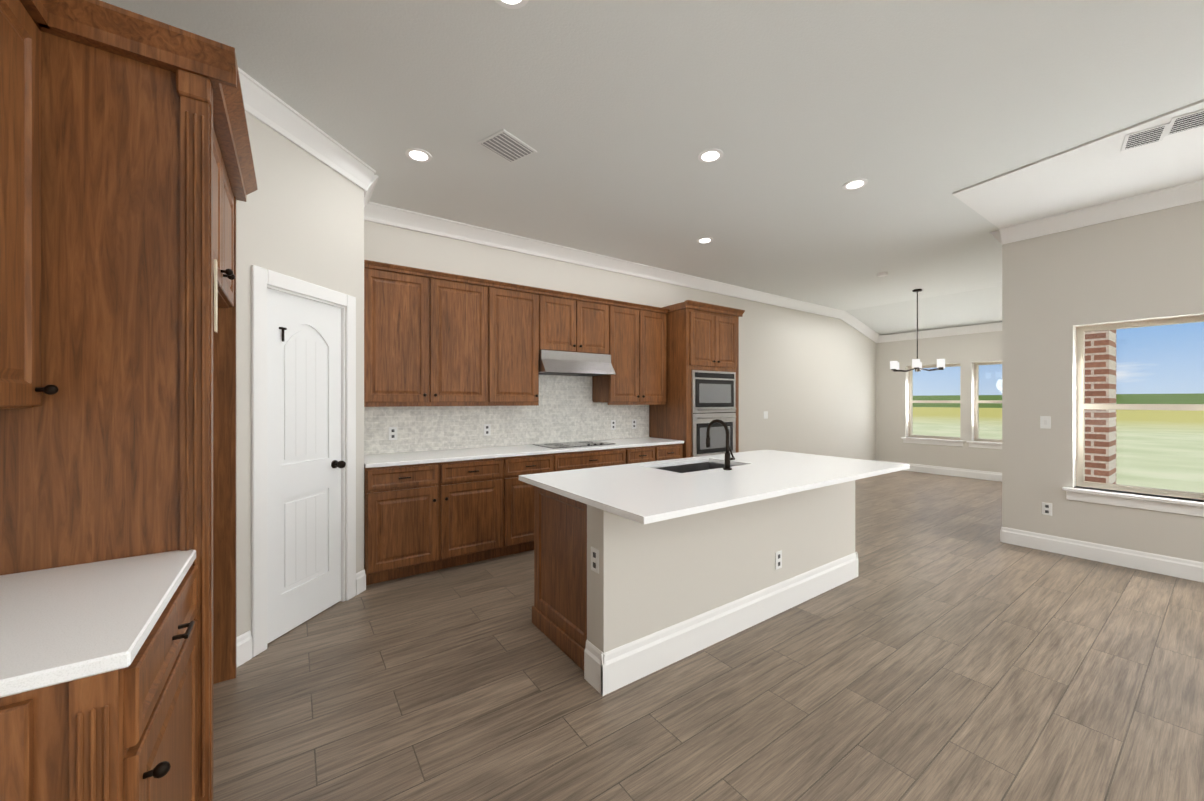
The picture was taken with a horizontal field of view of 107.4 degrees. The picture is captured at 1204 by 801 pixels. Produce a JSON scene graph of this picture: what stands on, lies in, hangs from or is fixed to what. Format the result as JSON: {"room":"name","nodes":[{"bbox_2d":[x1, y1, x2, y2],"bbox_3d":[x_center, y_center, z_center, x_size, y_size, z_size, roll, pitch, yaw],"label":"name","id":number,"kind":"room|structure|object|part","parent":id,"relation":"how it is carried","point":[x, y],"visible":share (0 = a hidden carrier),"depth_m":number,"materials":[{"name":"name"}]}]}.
{"room":"kitchen","nodes":[
{"label":"kitchen","id":0,"kind":"room"},
{"bbox_2d":[244,112,355,632],"bbox_3d":[-1.917,-0.145,2.830,0.510,3.070,0.420,0,0,-35],"label":"wall","id":1,"kind":"structure","parent":0,"point":[300,219],"depth_m":2.63,"materials":[{"name":"grey paint"}]},
{"bbox_2d":[0,0,55,415],"bbox_3d":[-1.482,-0.543,0.848,0.327,1.128,0.683,0,0,-35],"label":"upper cabinet","id":2,"kind":"object","parent":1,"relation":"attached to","point":[27,206],"depth_m":1.16,"materials":[{"name":"brown wood"}]},
{"bbox_2d":[52,4,239,311],"bbox_3d":[-1.838,-0.783,1.641,0.652,0.648,0.940,0,0,-35],"label":"upper cabinet","id":3,"kind":"object","parent":1,"relation":"attached to","point":[127,175],"depth_m":1.33,"materials":[{"name":"brown wood"}]},
{"bbox_2d":[267,288,340,643],"bbox_3d":[-1.871,0.372,2.779,0.035,2.020,0.570,0,0,10],"label":"pantry door","id":4,"kind":"structure","parent":1,"relation":"in","point":[303,475],"depth_m":2.75,"materials":[{"name":"white wood"}]},
{"bbox_2d":[279,327,286,341],"bbox_3d":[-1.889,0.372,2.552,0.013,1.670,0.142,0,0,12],"label":"hook","id":5,"kind":"object","parent":4,"relation":"attached to","point":[283,328],"visible":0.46,"depth_m":2.60,"materials":[{"name":"black metal"}]},
{"bbox_2d":[331,460,345,467],"bbox_3d":[-1.774,0.432,2.990,0.082,0.055,0.056,0,0,10],"label":"door knob","id":6,"kind":"object","parent":4,"relation":"attached to","point":[339,464],"visible":1,"depth_m":2.98,"materials":[{"name":"black metal"}]},
{"bbox_2d":[236,200,875,627],"bbox_3d":[1.284,0.004,6.209,11.310,3.370,0.150,0,0,-35],"label":"wall","id":7,"kind":"structure","parent":0,"point":[816,384],"depth_m":6.75,"materials":[{"name":"grey paint"}]},
{"bbox_2d":[364,260,491,403],"bbox_3d":[-1.565,-0.539,3.910,1.035,1.117,0.347,0,0,-35],"label":"upper cabinet","id":8,"kind":"object","parent":7,"relation":"attached to","point":[455,364],"depth_m":3.75,"materials":[{"name":"brown wood"}]},
{"bbox_2d":[364,375,648,454],"bbox_3d":[-0.750,0.092,4.686,3.270,0.744,0.010,0,0,-35],"label":"backsplash","id":9,"kind":"structure","parent":7,"relation":"attached to","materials":[{"name":"white tile"}]},
{"bbox_2d":[492,280,539,403],"bbox_3d":[-0.928,-0.539,4.355,0.520,1.117,0.347,0,0,-35],"label":"upper cabinet","id":10,"kind":"object","parent":7,"relation":"attached to","point":[515,307],"depth_m":4.22,"materials":[{"name":"brown wood"}]},
{"bbox_2d":[540,288,611,359],"bbox_3d":[-0.365,-0.799,4.749,0.855,0.598,0.347,0,0,-35],"label":"upper cabinet","id":11,"kind":"object","parent":7,"relation":"attached to","point":[571,324],"depth_m":4.59,"materials":[{"name":"brown wood"}]},
{"bbox_2d":[592,300,667,403],"bbox_3d":[0.336,-0.539,5.239,0.855,1.117,0.347,0,0,-35],"label":"upper cabinet","id":12,"kind":"object","parent":7,"relation":"attached to","point":[636,372],"depth_m":5.06,"materials":[{"name":"brown wood"}]},
{"bbox_2d":[237,67,1203,666],"bbox_3d":[3.864,-0.145,2.510,11.000,3.070,8.870,0,0,-35],"label":"trim","id":13,"kind":"structure","parent":7,"relation":"attached to","point":[269,109],"depth_m":3.46,"materials":[{"name":"white wood"}]},
{"bbox_2d":[764,411,767,418],"bbox_3d":[2.607,0.232,7.039,0.110,0.115,0.005,0,0,-35],"label":"wall plate","id":14,"kind":"object","parent":7,"relation":"attached to","point":[765,412],"depth_m":7.04,"materials":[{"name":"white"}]},
{"bbox_2d":[100,0,1203,335],"bbox_3d":[3.868,-1.529,2.512,11.310,0.541,9.170,0,0,-35],"label":"ceiling","id":15,"kind":"structure","parent":0,"point":[954,132],"depth_m":2.62,"materials":[{"name":"white paint"}]},
{"bbox_2d":[405,148,431,161],"bbox_3d":[-1.233,-1.665,2.976,0.166,0.030,0.173,0,0,-35],"label":"recessed light","id":16,"kind":"object","parent":15,"relation":"in","point":[416,154],"depth_m":3.02,"materials":[{"name":"white plastic"}]},
{"bbox_2d":[477,129,536,162],"bbox_3d":[-0.617,-1.665,2.881,0.355,0.030,0.330,0,0,-35],"label":"vent","id":17,"kind":"object","parent":15,"relation":"in","point":[506,146],"depth_m":2.91,"materials":[{"name":"white metal"}]},
{"bbox_2d":[494,0,528,8],"bbox_3d":[-0.375,-1.665,1.827,0.116,0.030,0.088,0,0,-35],"label":"recessed light","id":18,"kind":"object","parent":15,"relation":"in","point":[510,4],"depth_m":1.86,"materials":[{"name":"white plastic"}]},
{"bbox_2d":[698,148,722,162],"bbox_3d":[0.732,-1.665,2.981,0.170,0.030,0.169,0,0,-35],"label":"recessed light","id":19,"kind":"object","parent":15,"relation":"in","point":[711,155],"depth_m":3.02,"materials":[{"name":"white plastic"}]},
{"bbox_3d":[1.502,-1.665,4.030,5.840,0.030,1.680,0,0,-35],"label":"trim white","id":20,"kind":"part","parent":19,"relation":"part of","materials":[{"name":"white paint"}]},
{"bbox_2d":[843,179,867,189],"bbox_3d":[1.932,-1.665,3.375,0.173,0.030,0.169,0,0,-35],"label":"recessed light","id":21,"kind":"object","parent":15,"relation":"in","point":[856,183],"depth_m":3.42,"materials":[{"name":"white plastic"}]},
{"bbox_2d":[890,289,944,371],"bbox_3d":[4.784,-1.061,6.709,0.727,1.240,0.737,0,0,-35],"label":"chandelier","id":22,"kind":"object","parent":15,"relation":"hanging from","point":[916,365],"visible":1,"depth_m":6.69,"materials":[{"name":"white glass"}]},
{"bbox_2d":[953,99,1203,228],"bbox_3d":[4.650,-1.672,1.246,2.380,0.014,5.900,0,0,-35],"label":"tray ceiling","id":23,"kind":"structure","parent":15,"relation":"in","point":[1019,161],"depth_m":3.03,"materials":[{"name":"white paint"}]},
{"bbox_2d":[1120,109,1203,150],"bbox_3d":[3.424,-1.665,2.718,0.312,0.030,0.330,0,0,-35],"label":"vent","id":24,"kind":"object","parent":15,"relation":"in","point":[1195,119],"depth_m":2.71,"materials":[{"name":"white metal"}]},
{"bbox_2d":[213,470,1203,800],"bbox_3d":[3.799,1.440,2.464,11.440,0.100,9.470,0,0,-35],"label":"floor","id":25,"kind":"structure","parent":0,"point":[947,644],"depth_m":2.09,"materials":[{"name":"wood"}]},
{"bbox_2d":[0,552,203,800],"bbox_3d":[-1.345,0.943,0.932,0.647,0.895,0.703,0,0,-35],"label":"base cabinet","id":26,"kind":"object","parent":25,"relation":"on","point":[133,730],"depth_m":0.84,"materials":[{"name":"brown wood"}]},
{"bbox_2d":[0,544,199,691],"bbox_3d":[-1.344,0.481,0.928,0.644,0.030,0.711,0,0,-35],"label":"countertop","id":27,"kind":"structure","parent":26,"relation":"on","point":[65,619],"depth_m":0.98,"materials":[{"name":"white stone"}]},
{"bbox_2d":[364,456,503,584],"bbox_3d":[-1.475,0.943,3.803,1.070,0.895,0.627,0,0,-35],"label":"base cabinet","id":28,"kind":"object","parent":25,"relation":"on","point":[433,515],"depth_m":3.51,"materials":[{"name":"brown wood"}]},
{"bbox_2d":[364,436,683,467],"bbox_3d":[-0.570,0.480,4.429,3.270,0.031,0.637,0,0,-35],"label":"countertop","id":29,"kind":"structure","parent":28,"relation":"on","point":[501,449],"depth_m":3.97,"materials":[{"name":"white stone"}]},
{"bbox_3d":[-0.725,0.292,4.694,2.810,0.115,0.005,0,0,-35],"label":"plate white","id":30,"kind":"part","parent":29,"relation":"part of","materials":[{"name":"white"}]},
{"bbox_2d":[540,440,615,447],"bbox_3d":[-0.289,0.455,4.664,0.760,0.018,0.440,0,0,-35],"label":"cooktop","id":31,"kind":"object","parent":29,"relation":"in","point":[548,443],"depth_m":4.71,"materials":[{"name":"silver metal"}]},
{"bbox_2d":[504,452,555,555],"bbox_3d":[-0.832,0.943,4.253,0.500,0.895,0.627,0,0,-35],"label":"base cabinet","id":32,"kind":"object","parent":25,"relation":"on","point":[518,495],"depth_m":3.96,"materials":[{"name":"brown wood"}]},
{"bbox_2d":[556,448,627,470],"bbox_3d":[-0.275,0.943,4.642,0.859,0.895,0.627,0,0,-35],"label":"base cabinet","id":33,"kind":"object","parent":25,"relation":"on","point":[587,457],"depth_m":4.38,"materials":[{"name":"brown wood"}]},
{"bbox_2d":[628,444,655,463],"bbox_3d":[0.246,0.943,5.006,0.411,0.895,0.627,0,0,-35],"label":"base cabinet","id":34,"kind":"object","parent":25,"relation":"on","point":[639,453],"depth_m":4.75,"materials":[{"name":"brown wood"}]},
{"bbox_2d":[656,444,683,460],"bbox_3d":[0.590,0.943,5.247,0.430,0.895,0.627,0,0,-35],"label":"base cabinet","id":35,"kind":"object","parent":25,"relation":"on","point":[663,451],"depth_m":4.99,"materials":[{"name":"brown wood"}]},
{"bbox_2d":[528,479,857,695],"bbox_3d":[0.767,0.943,3.140,2.467,0.895,0.866,0,0,-35],"label":"kitchen island","id":36,"kind":"object","parent":25,"relation":"on","point":[642,569],"depth_m":2.48,"materials":[{"name":"grey paint"}]},
{"bbox_3d":[0.567,0.913,2.554,1.445,0.385,0.110,0,0,-35],"label":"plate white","id":37,"kind":"part","parent":36,"relation":"part of","materials":[{"name":"white"}]},
{"bbox_2d":[519,451,909,526],"bbox_3d":[0.862,0.480,2.982,2.530,0.030,1.195,0,0,-35],"label":"island countertop","id":38,"kind":"structure","parent":36,"relation":"on","point":[655,491],"depth_m":2.57,"materials":[{"name":"white stone"}]},
{"bbox_3d":[0.968,1.295,2.852,2.467,0.190,0.161,0,0,-35],"label":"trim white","id":39,"kind":"part","parent":36,"relation":"part of","materials":[{"name":"white"}]},
{"bbox_2d":[648,300,743,457],"bbox_3d":[1.182,0.122,5.631,0.940,2.536,0.675,0,0,-35],"label":"tall cabinet","id":40,"kind":"object","parent":25,"relation":"on","point":[703,339],"depth_m":5.29,"materials":[{"name":"brown wood"}]},
{"bbox_3d":[0.469,0.150,5.093,2.495,0.960,0.606,0,0,-35],"label":"black glass","id":41,"kind":"part","parent":40,"relation":"part of","materials":[{"name":"black glass"}]},
{"bbox_3d":[1.375,0.190,5.355,0.570,0.780,0.003,0,0,-35],"label":"oven glass","id":42,"kind":"part","parent":40,"relation":"part of","materials":[{"name":"grey glass"}]},
{"bbox_2d":[876,331,999,472],"bbox_3d":[6.684,0.004,8.075,0.280,3.370,2.940,0,0,-35],"label":"wall","id":43,"kind":"structure","parent":0,"point":[892,388],"depth_m":8.46,"materials":[{"name":"grey paint"}]},
{"bbox_2d":[909,364,960,439],"bbox_3d":[6.425,0.024,8.516,0.060,1.410,0.880,0,0,-35],"label":"window","id":44,"kind":"structure","parent":43,"relation":"in","point":[911,401],"depth_m":8.63,"materials":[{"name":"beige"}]},
{"bbox_2d":[974,361,1001,441],"bbox_3d":[7.021,0.024,7.663,0.060,1.410,0.880,0,0,-35],"label":"window","id":45,"kind":"structure","parent":43,"relation":"in","point":[977,401],"depth_m":7.98,"materials":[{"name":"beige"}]},
{"bbox_2d":[1000,201,1203,561],"bbox_3d":[5.740,0.005,2.009,0.280,3.370,5.900,0,0,-35],"label":"wall","id":46,"kind":"structure","parent":0,"point":[1147,266],"depth_m":3.97,"materials":[{"name":"grey paint"}]},
{"bbox_2d":[1040,416,1050,428],"bbox_3d":[4.106,0.202,4.095,0.007,0.115,0.070,0,0,-35],"label":"wall plate","id":47,"kind":"object","parent":46,"relation":"attached to","point":[1045,422],"depth_m":4.09,"materials":[{"name":"white plastic"}]},
{"bbox_2d":[1042,502,1051,515],"bbox_3d":[4.112,1.002,4.087,0.007,0.115,0.070,0,0,-35],"label":"wall plate","id":48,"kind":"object","parent":46,"relation":"attached to","point":[1046,507],"depth_m":4.08,"materials":[{"name":"white plastic"}]},
{"bbox_2d":[1076,315,1203,499],"bbox_3d":[4.601,0.055,3.708,0.060,1.450,0.850,0,0,-35],"label":"window","id":49,"kind":"structure","parent":46,"relation":"in","point":[1081,406],"depth_m":3.89,"materials":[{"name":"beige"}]},
{"label":"outside","id":50,"kind":"structure","parent":0,"visible":0},
{"bbox_2d":[913,407,1203,492],"bbox_3d":[44.386,1.703,49.143,190.860,0.050,98.870,0,0,-35],"label":"grass","id":51,"kind":"structure","parent":50,"point":[1138,437],"depth_m":19.62,"materials":[{"name":"green plant"}]},
{"bbox_2d":[913,393,1203,407],"bbox_3d":[54.498,0.224,62.393,101.100,2.900,280.000,0,0,-35],"label":"treeline","id":52,"kind":"object","parent":51,"relation":"on","point":[1123,399],"depth_m":84.01,"materials":[{"name":"green plant"}]},
{"bbox_2d":[1085,329,1115,483],"bbox_3d":[5.306,-0.110,4.784,0.450,3.600,0.285,0,0,-35],"label":"pier","id":53,"kind":"structure","parent":51,"relation":"on","point":[1092,371],"depth_m":4.62,"materials":[{"name":"red brick"}]}
]}

